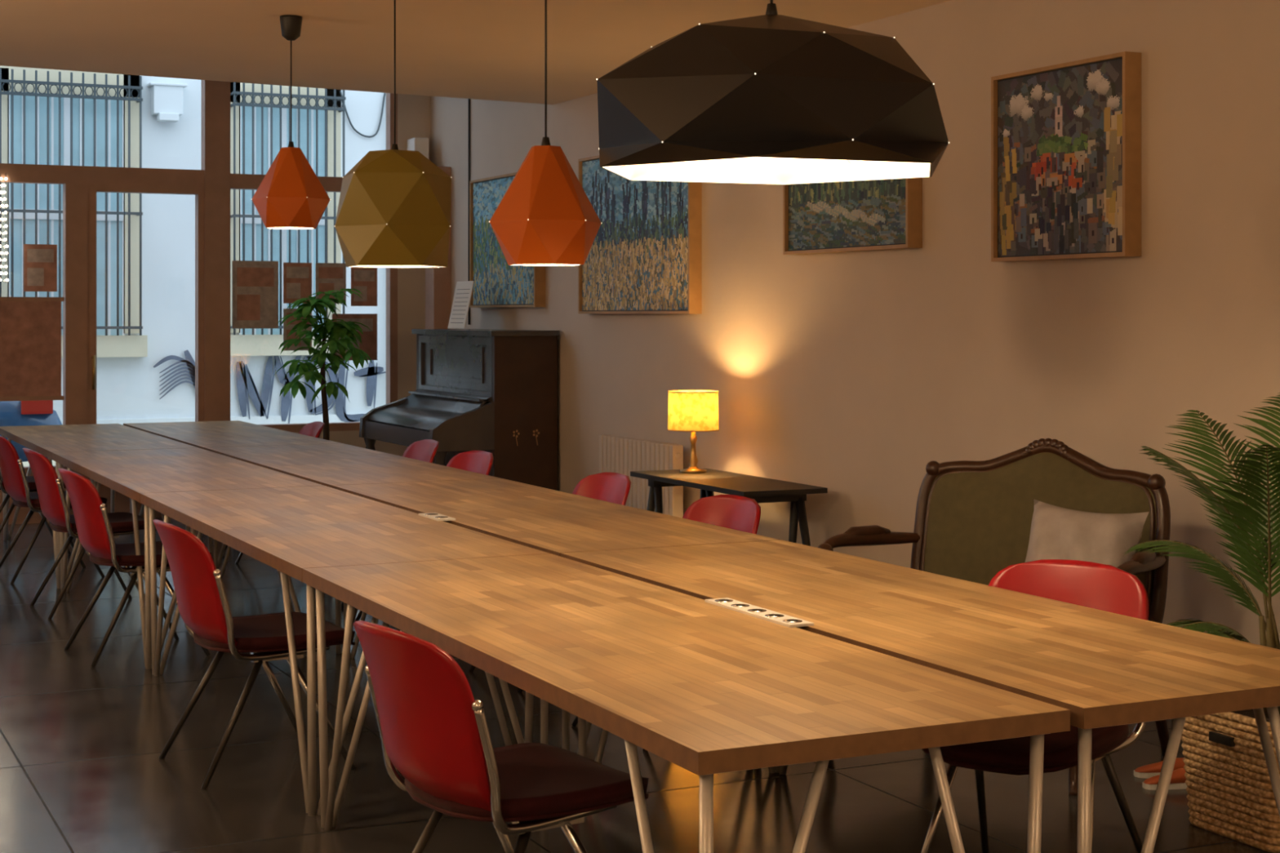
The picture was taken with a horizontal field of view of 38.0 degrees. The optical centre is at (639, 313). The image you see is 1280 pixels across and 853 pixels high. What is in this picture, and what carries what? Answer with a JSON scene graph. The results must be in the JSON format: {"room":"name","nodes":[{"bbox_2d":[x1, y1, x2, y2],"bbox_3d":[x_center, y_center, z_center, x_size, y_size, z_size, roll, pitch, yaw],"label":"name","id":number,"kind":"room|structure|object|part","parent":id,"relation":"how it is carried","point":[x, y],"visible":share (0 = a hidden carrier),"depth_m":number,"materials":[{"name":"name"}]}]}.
{"room":"common room","nodes":[
{"label":"common room","id":0,"kind":"room"},
{"bbox_2d":[295,93,430,456],"bbox_3d":[-5.017,-0.850,13.090,7.400,4.700,0.150,0,0,-25],"label":"wall","id":1,"kind":"structure","parent":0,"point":[413,110],"depth_m":14.53,"materials":[{"name":"paint"}]},
{"bbox_2d":[0,163,204,524],"bbox_3d":[-4.130,-0.650,13.450,1.950,4.300,0.182,0,0,-25],"label":"door","id":2,"kind":"structure","parent":1,"relation":"attached to","point":[81,184],"depth_m":13.48,"materials":[{"name":"brown wood"}]},
{"bbox_2d":[0,173,8,283],"bbox_3d":[-4.542,-0.610,13.218,0.110,0.780,0.020,0,0,-25],"label":"string lights","id":3,"kind":"object","parent":2,"relation":"attached to","point":[1,178],"visible":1,"depth_m":13.22,"materials":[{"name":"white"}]},
{"bbox_2d":[0,297,64,401],"bbox_3d":[-4.473,0.250,13.252,0.720,0.740,0.025,0,0,-25],"label":"poster","id":4,"kind":"object","parent":2,"relation":"attached to","point":[30,327],"visible":1,"depth_m":13.30,"materials":[{"name":"brown paper"}]},
{"bbox_2d":[23,244,57,291],"bbox_3d":[-4.314,-0.330,13.394,0.230,0.340,0.009,0,0,-25],"label":"poster","id":5,"kind":"object","parent":2,"relation":"attached to","point":[40,260],"visible":1,"depth_m":13.39,"materials":[{"name":"brown paper"}]},
{"bbox_2d":[200,80,397,432],"bbox_3d":[-2.584,-0.650,14.215,1.500,4.300,0.130,0,0,-25],"label":"window","id":6,"kind":"structure","parent":1,"relation":"attached to","point":[219,181],"depth_m":13.89,"materials":[{"name":"brown wood"}]},
{"bbox_2d":[231,260,278,328],"bbox_3d":[-2.906,-0.145,14.065,0.350,0.510,0.009,0,0,-25],"label":"poster","id":7,"kind":"object","parent":6,"relation":"attached to","point":[255,284],"visible":1,"depth_m":14.06,"materials":[{"name":"brown paper"}]},
{"bbox_2d":[283,262,311,303],"bbox_3d":[-2.612,-0.235,14.205,0.220,0.310,0.009,0,0,-25],"label":"poster","id":8,"kind":"object","parent":6,"relation":"attached to","point":[297,277],"visible":0.93,"depth_m":14.20,"materials":[{"name":"brown paper"}]},
{"bbox_2d":[283,308,311,351],"bbox_3d":[-2.612,0.120,14.205,0.220,0.320,0.009,0,0,-25],"label":"poster","id":9,"kind":"object","parent":6,"relation":"attached to","point":[287,329],"visible":0.45,"depth_m":14.18,"materials":[{"name":"brown paper"}]},
{"bbox_2d":[315,262,346,303],"bbox_3d":[-2.378,-0.235,14.316,0.240,0.310,0.009,0,0,-25],"label":"poster","id":10,"kind":"object","parent":6,"relation":"attached to","point":[328,276],"visible":0.79,"depth_m":14.31,"materials":[{"name":"brown paper"}]},
{"bbox_2d":[332,314,377,360],"bbox_3d":[-2.206,0.180,14.398,0.360,0.360,0.009,0,0,-25],"label":"poster","id":11,"kind":"object","parent":6,"relation":"attached to","point":[368,344],"visible":0.45,"depth_m":14.44,"materials":[{"name":"brown paper"}]},
{"bbox_2d":[351,266,377,306],"bbox_3d":[-2.138,-0.215,14.430,0.210,0.310,0.009,0,0,-25],"label":"poster","id":12,"kind":"object","parent":6,"relation":"attached to","point":[364,280],"visible":0.83,"depth_m":14.43,"materials":[{"name":"brown paper"}]},
{"bbox_2d":[406,137,428,159],"bbox_3d":[-1.708,-1.240,14.422,0.120,0.240,0.284,0,0,-25],"label":"security camera","id":13,"kind":"object","parent":1,"relation":"attached to","point":[420,144],"visible":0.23,"depth_m":14.38,"materials":[{"name":"white plastic"}]},
{"bbox_2d":[0,0,952,104],"bbox_3d":[-0.925,-1.565,4.500,7.400,0.350,13.920,0,0,-25],"label":"ceiling","id":14,"kind":"structure","parent":0,"point":[486,50],"depth_m":9.35,"materials":[{"name":"paint"}]},
{"bbox_2d":[251,14,330,229],"bbox_3d":[-1.632,-0.894,8.704,0.343,0.989,0.364,0,0,-25],"label":"pendant lamp","id":15,"kind":"object","parent":14,"relation":"hanging from","point":[291,195],"visible":1,"depth_m":8.61,"materials":[{"name":"orange metal"}]},
{"bbox_2d":[334,0,451,267],"bbox_3d":[-0.968,-0.787,7.298,0.460,1.204,0.456,0,0,-25],"label":"pendant lamp","id":16,"kind":"object","parent":14,"relation":"hanging from","point":[393,211],"visible":1,"depth_m":7.13,"materials":[{"name":"yellow metal"}]},
{"bbox_2d":[488,0,602,266],"bbox_3d":[-0.299,-0.772,5.905,0.363,1.234,0.346,0,0,-25],"label":"pendant lamp","id":17,"kind":"object","parent":14,"relation":"hanging from","point":[545,216],"visible":1,"depth_m":5.80,"materials":[{"name":"orange metal"}]},
{"bbox_2d":[595,0,949,184],"bbox_3d":[0.326,-0.870,4.596,0.912,1.039,0.864,0,0,-25],"label":"pendant lamp","id":18,"kind":"object","parent":14,"relation":"hanging from","point":[771,98],"visible":1,"depth_m":4.28,"materials":[{"name":"black metal"}]},
{"bbox_2d":[0,517,1272,852],"bbox_3d":[-1.447,1.560,5.596,7.800,0.120,16.750,0,0,-25],"label":"floor","id":19,"kind":"structure","parent":0,"point":[82,771],"depth_m":6.00,"materials":[{"name":"tile"}]},
{"bbox_2d":[0,471,71,554],"bbox_3d":[-3.894,1.088,11.714,0.640,0.832,0.512,0,0,-25],"label":"dining chair","id":20,"kind":"object","parent":19,"relation":"on","point":[31,482],"visible":0.36,"depth_m":11.54,"materials":[{"name":"red plastic"}]},
{"bbox_2d":[0,435,106,583],"bbox_3d":[-3.399,1.088,10.674,0.640,0.832,0.512,0,0,-29],"label":"dining chair","id":21,"kind":"object","parent":19,"relation":"on","point":[12,470],"visible":0.57,"depth_m":10.44,"materials":[{"name":"red plastic"}]},
{"bbox_2d":[22,448,156,619],"bbox_3d":[-2.801,1.088,9.464,0.640,0.832,0.512,0,0,-28],"label":"dining chair","id":22,"kind":"object","parent":19,"relation":"on","point":[52,500],"visible":0.73,"depth_m":9.26,"materials":[{"name":"red plastic"}]},
{"bbox_2d":[0,423,198,588],"bbox_3d":[-3.380,1.127,11.411,0.792,0.754,2.544,0,0,-25],"label":"dining table","id":23,"kind":"object","parent":19,"relation":"on","point":[45,440],"visible":0.43,"depth_m":11.18,"materials":[{"name":"brown wood"}]},
{"bbox_2d":[57,468,211,666],"bbox_3d":[-2.238,1.088,8.236,0.640,0.832,0.512,0,0,-30],"label":"dining chair","id":24,"kind":"object","parent":19,"relation":"on","point":[95,532],"visible":0.73,"depth_m":8.02,"materials":[{"name":"red plastic"}]},
{"bbox_2d":[51,448,323,669],"bbox_3d":[-2.283,1.127,9.108,0.792,0.754,2.544,0,0,-25],"label":"dining table","id":25,"kind":"object","parent":19,"relation":"on","point":[131,473],"visible":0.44,"depth_m":8.68,"materials":[{"name":"brown wood"}]},
{"bbox_2d":[123,420,340,568],"bbox_3d":[-2.633,1.127,11.766,0.795,0.754,2.544,0,0,-25],"label":"dining table","id":26,"kind":"object","parent":19,"relation":"on","point":[200,434],"visible":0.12,"depth_m":11.48,"materials":[{"name":"brown wood"}]},
{"bbox_2d":[152,519,355,790],"bbox_3d":[-1.288,1.088,6.196,0.640,0.832,0.512,0,0,-30],"label":"dining chair","id":27,"kind":"object","parent":19,"relation":"on","point":[204,609],"visible":0.91,"depth_m":6.00,"materials":[{"name":"red plastic"}]},
{"bbox_2d":[224,421,324,564],"bbox_3d":[-2.273,1.088,11.488,0.640,0.832,0.512,0,0,-23],"label":"dining chair","id":28,"kind":"object","parent":19,"relation":"on","point":[314,429],"visible":0.05,"depth_m":11.65,"materials":[{"name":"red plastic"}]},
{"bbox_2d":[275,288,372,440],"bbox_3d":[-2.330,0.656,13.597,0.732,1.687,0.722,0,0,13],"label":"potted tree","id":29,"kind":"object","parent":19,"relation":"on","point":[344,330],"visible":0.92,"depth_m":13.51,"materials":[{"name":"green plant"}]},
{"bbox_2d":[140,485,548,816],"bbox_3d":[-1.186,1.127,6.806,0.792,0.754,2.544,0,0,-25],"label":"dining table","id":30,"kind":"object","parent":19,"relation":"on","point":[287,530],"visible":0.63,"depth_m":6.31,"materials":[{"name":"brown wood"}]},
{"bbox_2d":[204,443,499,653],"bbox_3d":[-1.537,1.127,9.464,0.795,0.754,2.544,0,0,-25],"label":"dining table","id":31,"kind":"object","parent":19,"relation":"on","point":[331,464],"visible":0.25,"depth_m":9.24,"materials":[{"name":"brown wood"}]},
{"bbox_2d":[341,439,439,608],"bbox_3d":[-1.384,1.088,9.808,0.640,0.832,0.512,0,0,-25],"label":"dining chair","id":32,"kind":"object","parent":19,"relation":"on","point":[425,450],"visible":0.07,"depth_m":9.99,"materials":[{"name":"red plastic"}]},
{"bbox_2d":[354,450,493,631],"bbox_3d":[-1.034,1.088,8.981,0.640,0.832,0.512,0,0,-31],"label":"dining chair","id":33,"kind":"object","parent":19,"relation":"on","point":[481,462],"visible":0.07,"depth_m":9.16,"materials":[{"name":"red plastic"}]},
{"bbox_2d":[359,328,559,490],"bbox_3d":[-1.272,0.805,12.758,0.875,1.390,1.610,0,0,-25],"label":"upright piano","id":34,"kind":"object","parent":19,"relation":"on","point":[494,391],"visible":0.77,"depth_m":12.19,"materials":[{"name":"brown wood"}]},
{"bbox_2d":[447,280,474,328],"bbox_3d":[-1.259,-0.062,13.080,0.077,0.334,0.340,0,0,-25],"label":"sheet music","id":35,"kind":"object","parent":34,"relation":"on","point":[464,290],"visible":1,"depth_m":13.07,"materials":[{"name":"beige paper"}]},
{"bbox_2d":[352,620,648,852],"bbox_3d":[-0.318,1.088,4.207,0.640,0.832,0.512,0,0,-35],"label":"dining chair","id":36,"kind":"object","parent":19,"relation":"on","point":[433,731],"visible":0.98,"depth_m":4.03,"materials":[{"name":"red plastic"}]},
{"bbox_2d":[468,472,631,692],"bbox_3d":[-0.365,1.088,7.715,0.640,0.832,0.512,0,0,-29],"label":"dining chair","id":37,"kind":"object","parent":19,"relation":"on","point":[613,487],"visible":0.05,"depth_m":7.88,"materials":[{"name":"red plastic"}]},
{"bbox_2d":[332,478,777,754],"bbox_3d":[-0.463,1.122,7.151,0.845,0.764,2.544,0,0,-25],"label":"dining table","id":38,"kind":"object","parent":19,"relation":"on","point":[549,521],"depth_m":6.87,"materials":[{"name":"brown wood"}]},
{"bbox_3d":[-0.747,0.745,6.844,0.067,0.010,0.220,0,0,-25],"label":"power strip","id":39,"kind":"part","parent":38,"relation":"part of","materials":[{"name":"white plastic"}]},
{"bbox_2d":[599,434,683,518],"bbox_3d":[0.023,1.120,10.960,0.129,0.760,1.030,0,0,-25],"label":"radiator","id":40,"kind":"object","parent":19,"relation":"on","point":[617,454],"visible":0.41,"depth_m":10.84,"materials":[{"name":"beige metal"}]},
{"bbox_2d":[571,494,760,751],"bbox_3d":[0.107,1.088,6.724,0.640,0.832,0.512,0,0,-33],"label":"dining chair","id":41,"kind":"object","parent":19,"relation":"on","point":[739,513],"visible":0.09,"depth_m":6.90,"materials":[{"name":"red plastic"}]},
{"bbox_2d":[302,553,1070,852],"bbox_3d":[-0.090,1.127,4.504,0.792,0.754,2.544,0,0,-25],"label":"dining table","id":42,"kind":"object","parent":19,"relation":"on","point":[706,689],"visible":0.91,"depth_m":3.96,"materials":[{"name":"brown wood"}]},
{"bbox_2d":[630,468,827,546],"bbox_3d":[0.427,1.172,9.452,0.460,0.663,1.289,0,0,-25],"label":"side table","id":43,"kind":"object","parent":19,"relation":"on","point":[762,490],"visible":0.34,"depth_m":9.18,"materials":[{"name":"black wood"}]},
{"bbox_2d":[667,390,719,473],"bbox_3d":[0.283,0.625,9.871,0.274,0.431,0.274,0,0,-25],"label":"table lamp","id":44,"kind":"object","parent":43,"relation":"on","point":[693,411],"visible":1,"depth_m":9.77,"materials":[{"name":"yellow fabric"}]},
{"bbox_2d":[560,539,1279,852],"bbox_3d":[0.634,1.122,4.849,0.845,0.764,2.544,0,0,-25],"label":"dining table","id":45,"kind":"object","parent":19,"relation":"on","point":[1108,668],"depth_m":4.34,"materials":[{"name":"brown wood"}]},
{"bbox_3d":[0.293,0.745,4.659,0.067,0.010,0.440,0,0,-25],"label":"power strip","id":46,"kind":"part","parent":45,"relation":"part of","materials":[{"name":"white plastic"}]},
{"bbox_2d":[817,438,1170,795],"bbox_3d":[1.225,0.978,6.395,1.170,1.067,0.816,0,0,40],"label":"settee","id":47,"kind":"object","parent":19,"relation":"on","point":[973,519],"visible":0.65,"depth_m":6.67,"materials":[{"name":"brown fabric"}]},
{"bbox_2d":[1025,499,1149,567],"bbox_3d":[1.456,0.828,6.177,0.251,0.390,0.418,0,0,-44],"label":"throw pillow","id":48,"kind":"object","parent":47,"relation":"on","point":[1056,532],"visible":0.55,"depth_m":6.11,"materials":[{"name":"fabric"}]},
{"bbox_2d":[920,559,1148,852],"bbox_3d":[1.020,1.088,4.822,0.512,0.832,0.640,0,0,34],"label":"dining chair","id":49,"kind":"object","parent":19,"relation":"on","point":[1103,587],"visible":0.32,"depth_m":4.83,"materials":[{"name":"red plastic"}]},
{"bbox_2d":[1133,757,1185,777],"bbox_3d":[1.693,1.470,6.038,0.178,0.061,0.061,0,0,5],"label":"sneaker","id":50,"kind":"object","parent":19,"relation":"on","point":[1148,771],"visible":0.59,"depth_m":6.02,"materials":[{"name":"orange"}]},
{"bbox_2d":[1142,768,1186,790],"bbox_3d":[1.681,1.470,5.898,0.178,0.061,0.061,0,0,-5],"label":"sneaker","id":51,"kind":"object","parent":19,"relation":"on","point":[1178,779],"visible":0.55,"depth_m":5.88,"materials":[{"name":"orange fabric"}]},
{"bbox_2d":[1124,392,1279,852],"bbox_3d":[1.969,0.868,5.398,0.999,1.261,1.021,0,0,-25],"label":"potted palm","id":52,"kind":"object","parent":19,"relation":"on","point":[1229,789],"visible":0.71,"depth_m":5.34,"materials":[{"name":"green plant"}]},
{"bbox_2d":[430,0,1279,644],"bbox_3d":[1.940,-0.850,7.321,0.200,4.700,16.550,0,0,-25],"label":"wall","id":53,"kind":"structure","parent":0,"point":[846,374],"depth_m":8.14,"materials":[{"name":"paint"}]},
{"bbox_2d":[425,166,450,328],"bbox_3d":[-1.544,0.190,14.240,0.139,2.620,0.200,0,0,-25],"label":"trim","id":54,"kind":"structure","parent":53,"relation":"attached to","point":[437,279],"depth_m":14.16,"materials":[{"name":"brown wood"}]},
{"bbox_2d":[467,98,470,324],"bbox_3d":[-1.266,-1.555,13.796,0.014,3.270,0.016,0,0,-25],"label":"cable","id":55,"kind":"object","parent":53,"relation":"attached to","point":[468,100],"visible":0.68,"depth_m":13.79,"materials":[{"name":"black plastic"}]},
{"bbox_2d":[469,172,545,307],"bbox_3d":[-0.939,-0.507,13.039,0.079,0.925,1.250,0,0,-25],"label":"framed painting","id":56,"kind":"object","parent":53,"relation":"attached to","point":[497,283],"visible":0.66,"depth_m":13.21,"materials":[{"name":"multicoloured paint"}]},
{"bbox_2d":[577,155,702,314],"bbox_3d":[-0.023,-0.490,11.116,0.079,0.980,1.550,0,0,-25],"label":"framed painting","id":57,"kind":"object","parent":53,"relation":"attached to","point":[645,255],"visible":0.84,"depth_m":10.99,"materials":[{"name":"multicoloured paint"}]},
{"bbox_2d":[782,177,922,254],"bbox_3d":[1.005,-0.600,8.958,0.079,0.600,1.130,0,0,-25],"label":"framed painting","id":58,"kind":"object","parent":53,"relation":"attached to","point":[877,215],"visible":0.59,"depth_m":8.88,"materials":[{"name":"multicoloured paint"}]},
{"bbox_2d":[991,51,1141,262],"bbox_3d":[1.702,-0.610,7.495,0.079,0.780,0.850,0,0,-25],"label":"framed painting","id":59,"kind":"object","parent":53,"relation":"attached to","point":[1066,137],"visible":1,"depth_m":7.44,"materials":[{"name":"brown wood"}]},
{"label":"outside","id":60,"kind":"structure","parent":0,"visible":0},
{"bbox_2d":[22,460,55,466],"bbox_3d":[-7.108,1.580,26.549,30.000,0.240,25.950,0,0,-25],"label":"ground","id":61,"kind":"structure","parent":60,"point":[25,464],"depth_m":18.09,"materials":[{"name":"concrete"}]},
{"bbox_2d":[0,400,62,462],"bbox_3d":[-6.992,0.835,15.389,4.110,1.490,1.800,0,0,-25],"label":"parked car","id":62,"kind":"object","parent":61,"relation":"on","point":[12,413],"visible":0.42,"depth_m":15.40,"materials":[{"name":"blue paint"}]},
{"bbox_2d":[0,66,386,425],"bbox_3d":[-4.852,-2.950,19.488,24.000,9.100,0.640,0,0,-25],"label":"facade","id":63,"kind":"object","parent":61,"relation":"on","point":[128,388],"visible":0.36,"depth_m":19.25,"materials":[{"name":"paint"}]},
{"bbox_2d":[0,182,62,297],"label":"window grille","id":64,"kind":"object","parent":63,"relation":"attached to","point":[12,210],"depth_m":18.49,"materials":[{"name":"grey metal"}]},
{"bbox_2d":[0,68,142,168],"label":"window grille","id":65,"kind":"object","parent":63,"relation":"attached to","point":[140,88],"depth_m":18.65,"materials":[{"name":"grey metal"}]},
{"bbox_2d":[96,192,142,335],"label":"window grille","id":66,"kind":"object","parent":63,"relation":"attached to","point":[106,212],"depth_m":18.85,"materials":[{"name":"grey metal"}]},
{"bbox_2d":[146,82,187,122],"bbox_3d":[-4.867,-2.175,19.170,0.380,0.390,0.199,0,0,-25],"label":"utility box","id":67,"kind":"object","parent":63,"relation":"attached to","point":[166,99],"visible":1,"depth_m":19.11,"materials":[{"name":"paint"}]},
{"bbox_2d":[230,189,263,261],"label":"window grille","id":68,"kind":"object","parent":63,"relation":"attached to","point":[234,215],"depth_m":19.41,"materials":[{"name":"grey metal"}]},
{"bbox_2d":[153,350,386,423],"bbox_3d":[-3.875,0.772,19.704,2.521,0.798,0.001,0,0,-25],"label":"graffiti","id":69,"kind":"object","parent":63,"relation":"attached to","point":[246,384],"visible":0.7,"depth_m":19.71,"materials":[{"name":"paint"}]},
{"bbox_2d":[230,82,346,177],"label":"window grille","id":70,"kind":"object","parent":63,"relation":"attached to","point":[271,104],"depth_m":19.61,"materials":[{"name":"grey metal"}]},
{"bbox_2d":[320,192,336,262],"label":"window grille","id":71,"kind":"object","parent":63,"relation":"attached to","point":[326,217],"depth_m":19.81,"materials":[{"name":"grey metal"}]},
{"bbox_2d":[339,90,385,137],"bbox_3d":[-2.954,-1.475,20.119,0.589,6.050,0.088,0,0,-25],"label":"cable","id":72,"kind":"object","parent":63,"relation":"attached to","point":[340,92],"visible":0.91,"depth_m":20.16,"materials":[{"name":"grey metal"}]}
]}

